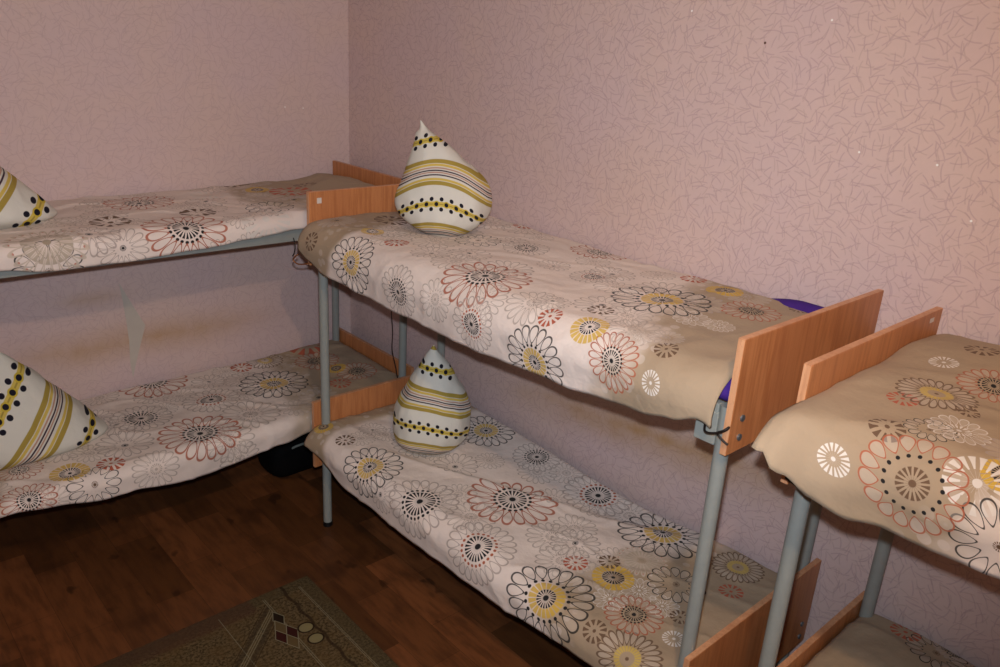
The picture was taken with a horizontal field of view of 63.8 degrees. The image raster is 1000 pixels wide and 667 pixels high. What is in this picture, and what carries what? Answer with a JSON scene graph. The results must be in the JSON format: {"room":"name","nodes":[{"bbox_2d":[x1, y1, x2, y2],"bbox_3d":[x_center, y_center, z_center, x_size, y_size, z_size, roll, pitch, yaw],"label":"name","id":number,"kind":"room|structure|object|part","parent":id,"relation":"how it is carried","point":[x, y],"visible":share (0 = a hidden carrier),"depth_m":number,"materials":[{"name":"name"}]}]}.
{"room":"dormitory","nodes":[
{"label":"dormitory","id":0,"kind":"room"},
{"bbox_2d":[0,0,350,399],"bbox_3d":[-2.634,-0.578,2.630,5.100,3.400,0.100,-14,27,-40],"label":"wall","id":1,"kind":"structure","parent":0,"point":[98,97],"depth_m":3.62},
{"bbox_2d":[119,284,144,375],"bbox_3d":[-1.688,-0.016,3.717,0.094,0.468,0.001,-14,27,-40],"label":"wallpaper patch","id":2,"kind":"object","parent":1,"relation":"attached to","point":[135,325],"visible":1,"depth_m":3.72,"materials":[{"name":"grey paper"}]},
{"bbox_2d":[0,454,590,666],"bbox_3d":[-0.527,1.953,0.869,5.000,0.100,6.600,-14,27,-40],"label":"floor","id":3,"kind":"structure","parent":0,"point":[90,584],"depth_m":3.28,"materials":[{"name":"brown wood"}]},
{"bbox_2d":[0,160,413,377],"bbox_3d":[-1.376,0.089,3.528,1.958,1.479,0.714,-14,27,-40],"label":"bunk bed","id":4,"kind":"object","parent":3,"relation":"on","point":[377,355],"visible":0.06,"depth_m":3.95,"materials":[{"name":"brown wood"}]},
{"bbox_3d":[-1.136,-0.344,3.123,1.836,0.052,0.025,-14,27,-40],"label":"rail","id":5,"kind":"part","parent":4,"relation":"part of","materials":[{"name":"grey metal"}]},
{"bbox_2d":[0,173,374,271],"bbox_3d":[-1.321,-0.493,3.313,1.880,0.149,0.747,-14,27,-40],"label":"bedspread","id":6,"kind":"object","parent":4,"relation":"on","point":[87,231],"visible":0.8,"depth_m":3.08,"materials":[{"name":"fabric"}]},
{"bbox_2d":[0,166,56,228],"bbox_3d":[-1.869,-0.527,2.729,0.632,0.340,0.284,-16,27,-42],"label":"pillow","id":7,"kind":"object","parent":6,"relation":"on","point":[20,206],"visible":1,"depth_m":2.81,"materials":[{"name":"white fabric"}]},
{"bbox_2d":[0,340,396,517],"bbox_3d":[-1.367,0.381,3.623,1.878,0.171,0.762,-14,27,-40],"label":"bedspread","id":8,"kind":"object","parent":4,"relation":"on","point":[194,425],"visible":0.81,"depth_m":3.46,"materials":[{"name":"fabric"}]},
{"bbox_2d":[0,352,107,470],"bbox_3d":[-1.902,0.276,3.054,0.742,0.435,0.334,-14,27,-40],"label":"pillow","id":9,"kind":"object","parent":8,"relation":"on","point":[39,420],"visible":1,"depth_m":3.04,"materials":[{"name":"white fabric"}]},
{"bbox_3d":[-0.893,-0.113,4.369,0.037,1.312,0.038,-14,27,-40],"label":"post","id":10,"kind":"part","parent":4,"relation":"part of","materials":[{"name":"grey metal"}]},
{"bbox_3d":[-0.625,-0.659,3.943,0.018,0.273,0.713,-14,27,-40],"label":"headboard","id":11,"kind":"part","parent":4,"relation":"part of","materials":[{"name":"brown wood"}]},
{"bbox_3d":[-0.677,0.196,4.255,0.018,0.279,0.713,-14,27,-40],"label":"headboard","id":12,"kind":"part","parent":4,"relation":"part of","materials":[{"name":"brown wood"}]},
{"bbox_3d":[-0.477,0.069,3.942,0.037,1.312,0.038,-14,27,-40],"label":"post","id":13,"kind":"part","parent":4,"relation":"part of","materials":[{"name":"grey metal"}]},
{"bbox_2d":[94,576,398,666],"bbox_3d":[-0.527,1.415,2.184,1.195,0.008,2.115,-14,27,-40],"label":"rug","id":14,"kind":"object","parent":3,"relation":"on","point":[295,623],"visible":1,"depth_m":2.93,"materials":[{"name":"brown carpet"}]},
{"bbox_2d":[258,432,313,476],"bbox_3d":[-1.054,0.591,4.060,0.304,0.206,0.238,-14,27,-40],"label":"bag","id":15,"kind":"object","parent":3,"relation":"on","point":[290,458],"visible":0.48,"depth_m":3.96,"materials":[{"name":"black fabric"}]},
{"bbox_2d":[306,184,883,666],"bbox_3d":[0.118,0.372,2.950,0.714,1.513,1.958,-14,27,-40],"label":"bunk bed","id":16,"kind":"object","parent":3,"relation":"on","point":[769,362],"visible":0.26,"depth_m":2.16,"materials":[{"name":"brown wood"}]},
{"bbox_2d":[293,254,310,264],"bbox_3d":[-0.779,-0.291,3.200,0.108,0.046,0.031,6,20,7],"label":"wire","id":17,"kind":"object","parent":16,"relation":"attached to","point":[297,254],"visible":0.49,"depth_m":3.21,"materials":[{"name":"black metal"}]},
{"bbox_3d":[-0.744,0.242,3.422,0.037,1.312,0.038,-14,27,-40],"label":"post","id":18,"kind":"part","parent":16,"relation":"part of","materials":[{"name":"grey metal"}]},
{"bbox_3d":[-0.492,-0.480,3.404,0.713,0.293,0.018,-14,27,-40],"label":"headboard","id":19,"kind":"part","parent":16,"relation":"part of","materials":[{"name":"brown wood"}]},
{"bbox_3d":[-0.544,0.373,3.715,0.713,0.312,0.018,-14,27,-40],"label":"headboard","id":20,"kind":"part","parent":16,"relation":"part of","materials":[{"name":"brown wood"}]},
{"bbox_2d":[391,311,397,377],"bbox_3d":[-0.475,-0.080,3.612,0.047,0.640,0.010,-14,27,-40],"label":"cable","id":21,"kind":"object","parent":16,"relation":"hanging from","point":[391,311],"visible":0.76,"depth_m":3.65,"materials":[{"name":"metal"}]},
{"bbox_3d":[-0.282,0.124,3.823,0.037,1.312,0.038,-14,27,-40],"label":"post","id":22,"kind":"part","parent":16,"relation":"part of","materials":[{"name":"grey metal"}]},
{"bbox_2d":[304,403,776,666],"bbox_3d":[0.070,0.680,3.054,0.771,0.179,1.881,-14,27,-40],"label":"bedspread","id":23,"kind":"object","parent":16,"relation":"on","point":[607,578],"visible":0.84,"depth_m":2.81,"materials":[{"name":"fabric"}]},
{"bbox_2d":[393,345,470,454],"bbox_3d":[-0.275,0.261,3.302,0.304,0.452,0.298,-14,27,-40],"label":"pillow","id":24,"kind":"object","parent":23,"relation":"on","point":[432,413],"visible":1,"depth_m":3.22,"materials":[{"name":"white fabric"}]},
{"bbox_3d":[0.508,0.787,2.139,0.037,1.312,0.038,-14,27,-40],"label":"post","id":25,"kind":"part","parent":16,"relation":"part of","materials":[{"name":"grey metal"}]},
{"bbox_2d":[703,424,729,445],"bbox_3d":[0.505,0.223,1.901,0.027,0.050,0.098,-4,21,-20],"label":"wire","id":26,"kind":"object","parent":16,"relation":"attached to","point":[704,426],"visible":0.96,"depth_m":1.88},
{"bbox_3d":[-0.082,-0.076,2.565,0.025,0.052,1.836,-14,27,-40],"label":"rail","id":27,"kind":"part","parent":16,"relation":"part of","materials":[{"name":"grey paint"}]},
{"bbox_3d":[0.747,0.935,2.392,0.713,0.312,0.018,-14,27,-40],"label":"footboard","id":28,"kind":"part","parent":16,"relation":"part of","materials":[{"name":"brown wood"}]},
{"bbox_2d":[719,298,824,401],"bbox_3d":[0.170,-0.212,2.750,0.685,0.101,1.902,-14,27,-40],"label":"mattress","id":29,"kind":"object","parent":16,"relation":"on","point":[803,306],"visible":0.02,"depth_m":2.38,"materials":[{"name":"fabric"}]},
{"bbox_2d":[297,212,807,427],"bbox_3d":[0.124,-0.146,2.753,0.788,0.223,1.885,-14,27,-40],"label":"bedspread","id":30,"kind":"object","parent":29,"relation":"on","point":[648,339],"visible":0.92,"depth_m":2.44,"materials":[{"name":"fabric"}]},
{"bbox_2d":[395,120,491,235],"bbox_3d":[-0.213,-0.582,3.050,0.362,0.428,0.287,7,20,10],"label":"pillow","id":31,"kind":"object","parent":30,"relation":"on","point":[439,193],"visible":1,"depth_m":2.96,"materials":[{"name":"white fabric"}]},
{"bbox_3d":[0.971,0.669,2.540,0.037,1.312,0.038,-14,27,-40],"label":"post","id":32,"kind":"part","parent":16,"relation":"part of","materials":[{"name":"grey metal"}]},
{"bbox_3d":[0.799,0.082,2.081,0.713,0.293,0.018,-14,27,-40],"label":"footboard","id":33,"kind":"part","parent":16,"relation":"part of","materials":[{"name":"brown wood"}]},
{"bbox_2d":[758,306,942,666],"bbox_3d":[1.516,0.984,1.519,0.714,1.506,1.958,-14,27,-40],"label":"bunk bed","id":34,"kind":"object","parent":3,"relation":"on","point":[821,373],"visible":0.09,"depth_m":1.92,"materials":[{"name":"brown wood"}]},
{"bbox_3d":[0.654,0.851,1.990,0.037,1.312,0.038,-14,27,-40],"label":"post","id":35,"kind":"part","parent":34,"relation":"part of","materials":[{"name":"grey metal"}]},
{"bbox_3d":[0.853,0.995,2.288,0.713,0.284,0.018,-14,27,-40],"label":"headboard","id":36,"kind":"part","parent":34,"relation":"part of","materials":[{"name":"brown wood"}]},
{"bbox_3d":[0.905,0.132,1.972,0.713,0.286,0.018,-14,27,-40],"label":"headboard","id":37,"kind":"part","parent":34,"relation":"part of","materials":[{"name":"brown wood"}]},
{"bbox_2d":[751,334,999,579],"bbox_3d":[1.468,0.433,1.267,0.896,0.238,1.892,-14,27,-40],"label":"bedspread","id":38,"kind":"object","parent":34,"relation":"on","point":[907,445],"visible":1,"depth_m":1.59,"materials":[{"name":"fabric"}]},
{"bbox_3d":[1.116,0.732,2.391,0.037,1.312,0.038,-14,27,-40],"label":"post","id":39,"kind":"part","parent":34,"relation":"part of","materials":[{"name":"grey metal"}]},
{"bbox_2d":[804,614,975,666],"bbox_3d":[1.472,1.239,1.604,0.768,0.190,1.880,-14,27,-40],"label":"bedspread","id":40,"kind":"object","parent":34,"relation":"on","point":[876,640],"visible":0.98,"depth_m":2.26,"materials":[{"name":"fabric"}]},
{"bbox_2d":[348,0,999,666],"bbox_3d":[1.459,-0.078,1.945,0.100,3.400,6.600,-14,27,-40],"label":"wall","id":41,"kind":"structure","parent":0,"point":[824,153],"depth_m":2.62,"materials":[{"name":"paper"}]}
]}

